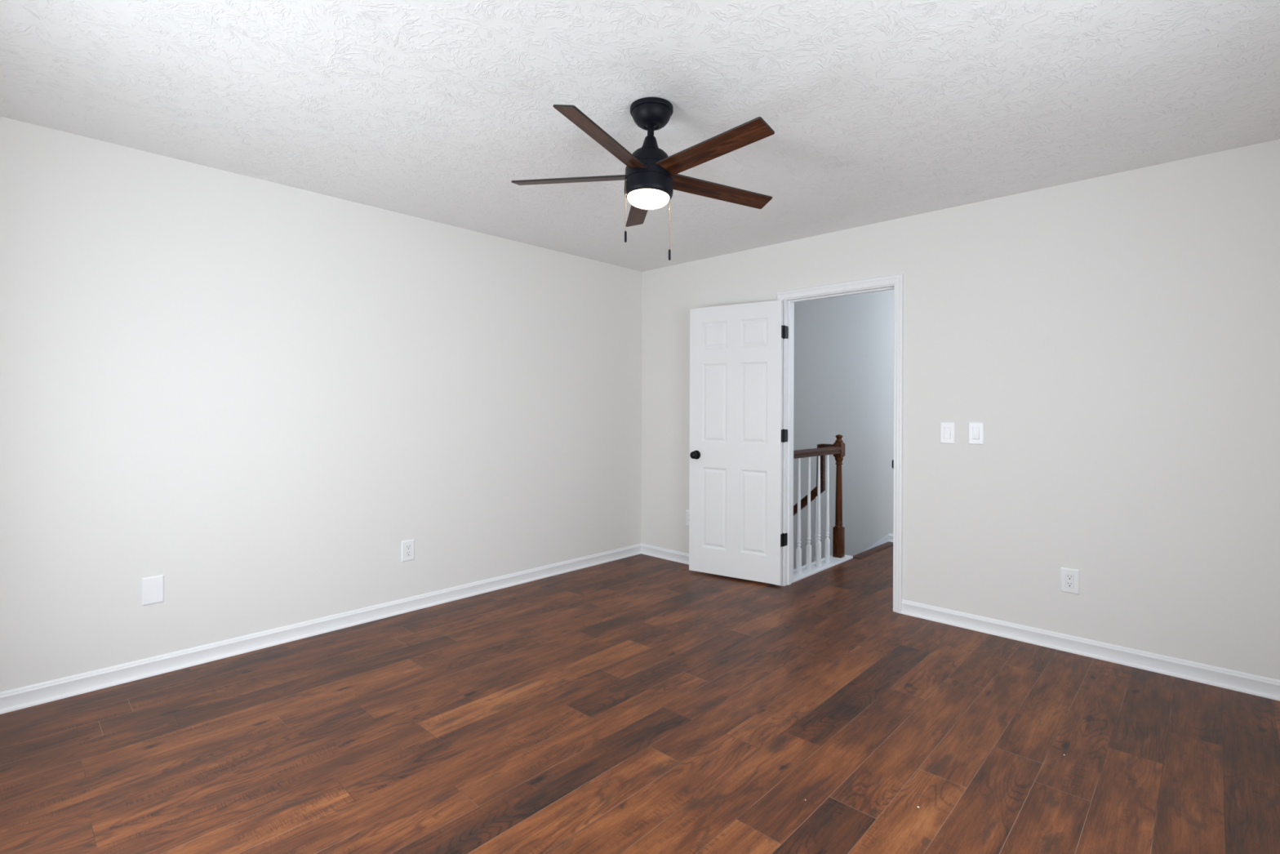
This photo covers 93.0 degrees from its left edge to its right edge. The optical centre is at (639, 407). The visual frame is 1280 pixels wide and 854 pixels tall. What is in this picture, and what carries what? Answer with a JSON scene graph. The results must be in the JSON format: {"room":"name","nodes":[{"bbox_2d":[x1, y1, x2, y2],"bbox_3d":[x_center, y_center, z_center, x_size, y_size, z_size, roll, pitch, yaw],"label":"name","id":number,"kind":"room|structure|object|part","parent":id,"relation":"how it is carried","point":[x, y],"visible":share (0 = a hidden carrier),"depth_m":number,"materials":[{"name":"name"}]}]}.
{"room":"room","nodes":[
{"label":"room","id":0,"kind":"room"},
{"bbox_2d":[0,116,642,692],"bbox_3d":[-1.496,0.042,3.755,0.120,2.460,4.270,0,0,43],"label":"wall","id":1,"kind":"structure","parent":0,"point":[247,393],"depth_m":3.16,"materials":[{"name":"white paint"}]},
{"bbox_2d":[142,574,164,605],"bbox_3d":[-2.278,0.852,2.840,0.006,0.128,0.082,0,0,43],"label":"blank wall plate","id":2,"kind":"object","parent":1,"relation":"attached to","point":[153,587],"visible":1,"depth_m":2.84,"materials":[{"name":"white plastic"}]},
{"bbox_2d":[0,543,641,714],"bbox_3d":[-1.410,1.210,3.751,0.016,0.085,4.150,0,0,43],"label":"baseboard","id":3,"kind":"structure","parent":1,"relation":"attached to","point":[23,697],"depth_m":3.17,"materials":[{"name":"white paint"}]},
{"bbox_2d":[401,538,414,561],"bbox_3d":[-1.428,0.877,3.738,0.007,0.127,0.082,0,0,43],"label":"wall outlet","id":4,"kind":"object","parent":1,"relation":"attached to","point":[407,546],"visible":1,"depth_m":3.73,"materials":[{"name":"white plastic"}]},
{"bbox_2d":[405,544,410,556],"bbox_3d":[-1.427,0.877,3.737,0.005,0.066,0.033,0,0,43],"label":"receptacle","id":5,"kind":"object","parent":4,"relation":"attached to","point":[407,546],"depth_m":3.73,"materials":[{"name":"white plastic"}]},
{"bbox_2d":[0,546,1279,853],"bbox_3d":[0.743,1.271,3.056,4.100,0.020,6.100,0,0,43],"label":"floor","id":6,"kind":"structure","parent":0,"point":[639,704],"depth_m":2.28,"materials":[{"name":"laminate"}]},
{"bbox_2d":[853,541,893,559],"bbox_3d":[1.081,2.462,6.362,2.874,2.420,0.820,0,0,43],"label":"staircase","id":7,"kind":"structure","parent":6,"relation":"attached to","point":[883,546],"depth_m":5.34,"materials":[{"name":"brown wood"}]},
{"bbox_2d":[0,0,1279,271],"bbox_3d":[0.083,-1.212,2.348,4.340,0.060,4.390,0,0,43],"label":"ceiling","id":8,"kind":"structure","parent":0,"point":[877,111],"depth_m":2.27,"materials":[{"name":"white paint"}]},
{"bbox_2d":[511,97,774,260],"bbox_3d":[0.052,-0.886,2.345,1.057,0.591,1.082,0,0,43],"label":"ceiling fan","id":9,"kind":"object","parent":8,"relation":"hanging from","point":[651,178],"visible":1,"depth_m":2.31,"materials":[{"name":"brown wood"}]},
{"bbox_3d":[-0.268,-0.916,2.438,0.500,0.007,0.088,1,12,11],"label":"blade","id":10,"kind":"part","parent":9,"relation":"part of","materials":[{"name":"brown wood"}]},
{"bbox_3d":[-0.118,-0.926,2.106,0.088,0.007,0.500,18,5,29],"label":"blade","id":11,"kind":"part","parent":9,"relation":"part of","materials":[{"name":"brown wood"}]},
{"bbox_3d":[-0.048,-0.779,2.334,0.021,0.205,0.011,0,0,-25],"label":"pull chain","id":12,"kind":"part","parent":9,"relation":"part of","materials":[{"name":"brown metal"}]},
{"bbox_3d":[0.002,-0.895,2.682,0.088,0.007,0.500,-13,-1,-7],"label":"blade","id":13,"kind":"part","parent":9,"relation":"part of","materials":[{"name":"brown wood"}]},
{"bbox_3d":[0.037,-0.998,2.376,0.173,0.129,0.173,0,0,43],"label":"motor","id":14,"kind":"part","parent":9,"relation":"part of","materials":[{"name":"black metal"}]},
{"bbox_3d":[0.112,-0.749,2.424,0.021,0.237,0.011,0,0,-33],"label":"pull chain","id":15,"kind":"part","parent":9,"relation":"part of","materials":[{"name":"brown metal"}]},
{"bbox_3d":[0.244,-0.912,2.145,0.088,0.007,0.500,24,-17,-40],"label":"blade","id":16,"kind":"part","parent":9,"relation":"part of","materials":[{"name":"brown wood"}]},
{"bbox_3d":[0.318,-0.892,2.501,0.500,0.007,0.088,3,-18,-25],"label":"blade","id":17,"kind":"part","parent":9,"relation":"part of","materials":[{"name":"brown wood"}]},
{"bbox_2d":[792,555,853,582],"bbox_3d":[1.402,1.260,4.805,0.143,0.046,1.005,0,0,43],"label":"trim","id":18,"kind":"structure","parent":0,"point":[834,561],"depth_m":4.76,"materials":[{"name":"white paint"}]},
{"bbox_2d":[793,434,844,573],"bbox_3d":[0.206,1.785,5.887,3.286,3.138,0.936,0,0,43],"label":"stair railing","id":19,"kind":"object","parent":18,"relation":"on","point":[837,449],"visible":0.62,"depth_m":4.90,"materials":[{"name":"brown wood"}]},
{"bbox_3d":[0.474,1.828,6.225,3.212,3.055,0.061,0,0,43],"label":"stair handrail","id":20,"kind":"part","parent":19,"relation":"part of","materials":[{"name":"brown wood"}]},
{"bbox_3d":[1.358,0.346,4.753,0.061,0.060,0.866,0,0,43],"label":"handrail","id":21,"kind":"part","parent":19,"relation":"part of","materials":[{"name":"brown wood"}]},
{"bbox_3d":[1.671,0.767,5.099,0.073,0.962,0.073,0,0,43],"label":"newel post","id":22,"kind":"part","parent":19,"relation":"part of","materials":[{"name":"brown wood"}]},
{"bbox_2d":[793,289,893,568],"bbox_3d":[1.979,1.421,6.168,6.820,5.190,0.120,0,0,43],"label":"wall","id":23,"kind":"structure","parent":0,"point":[843,369],"depth_m":6.01,"materials":[{"name":"white paint"}]},
{"bbox_2d":[862,533,893,551],"bbox_3d":[2.102,2.676,5.953,6.100,2.991,0.016,0,0,43],"label":"baseboard","id":24,"kind":"structure","parent":23,"relation":"attached to","point":[886,538],"depth_m":5.76,"materials":[{"name":"white paint"}]},
{"bbox_2d":[640,139,1279,679],"bbox_3d":[1.545,0.054,3.899,4.340,2.460,0.120,0,0,43],"label":"wall","id":25,"kind":"structure","parent":0,"point":[1113,339],"depth_m":3.13,"materials":[{"name":"white paint"}]},
{"bbox_2d":[685,510,688,525],"bbox_3d":[0.401,0.889,4.891,0.082,0.127,0.007,0,0,43],"label":"wall outlet","id":26,"kind":"object","parent":25,"relation":"attached to","point":[686,511],"visible":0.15,"depth_m":4.91,"materials":[{"name":"white plastic"}]},
{"bbox_2d":[640,542,773,584],"bbox_3d":[0.489,1.217,4.800,1.334,0.085,0.016,0,0,43],"label":"baseboard","id":27,"kind":"structure","parent":25,"relation":"attached to","point":[651,550],"depth_m":5.06,"materials":[{"name":"white paint"}]},
{"bbox_2d":[688,300,788,585],"bbox_3d":[0.703,0.242,4.471,0.745,2.004,0.166,0,0,33],"label":"door","id":28,"kind":"structure","parent":25,"relation":"in","point":[737,433],"depth_m":4.44,"materials":[{"name":"white paint"}]},
{"bbox_3d":[0.413,0.355,4.597,0.068,0.068,0.066,0,0,33],"label":"knob","id":29,"kind":"part","parent":28,"relation":"part of","materials":[{"name":"black metal"}]},
{"bbox_2d":[783,284,894,586],"bbox_3d":[1.342,0.240,4.083,0.795,2.046,0.130,0,0,43],"label":"trim","id":30,"kind":"structure","parent":25,"relation":"attached to","point":[788,303],"depth_m":4.33,"materials":[{"name":"white paint"}]},
{"bbox_2d":[776,273,903,613],"bbox_3d":[1.296,0.217,4.040,0.878,2.091,0.017,0,0,43],"label":"trim","id":31,"kind":"structure","parent":25,"relation":"attached to","point":[897,279],"depth_m":3.76,"materials":[{"name":"white paint"}]},
{"bbox_2d":[940,422,955,444],"bbox_3d":[1.806,0.146,3.565,0.081,0.127,0.007,0,0,43],"label":"light switch","id":32,"kind":"object","parent":25,"relation":"attached to","point":[947,428],"visible":1,"depth_m":3.56,"materials":[{"name":"white plastic"}]},
{"bbox_2d":[968,422,984,444],"bbox_3d":[1.915,0.144,3.459,0.081,0.127,0.011,0,0,43],"label":"light switch","id":33,"kind":"object","parent":25,"relation":"attached to","point":[975,429],"visible":1,"depth_m":3.46,"materials":[{"name":"white plastic"}]},
{"bbox_2d":[1060,567,1079,594],"bbox_3d":[2.235,0.898,3.156,0.082,0.127,0.007,0,0,43],"label":"wall outlet","id":34,"kind":"object","parent":25,"relation":"attached to","point":[1069,578],"visible":1,"depth_m":3.15,"materials":[{"name":"white plastic"}]},
{"bbox_2d":[1066,573,1073,587],"bbox_3d":[2.234,0.898,3.155,0.033,0.066,0.005,0,0,43],"label":"receptacle","id":35,"kind":"object","parent":34,"relation":"attached to","point":[1069,577],"depth_m":3.15,"materials":[{"name":"white plastic"}]},
{"bbox_2d":[901,599,1279,701],"bbox_3d":[2.297,1.224,3.089,1.888,0.085,0.016,0,0,43],"label":"baseboard","id":36,"kind":"structure","parent":25,"relation":"attached to","point":[1256,685],"depth_m":3.05,"materials":[{"name":"white paint"}]}
]}

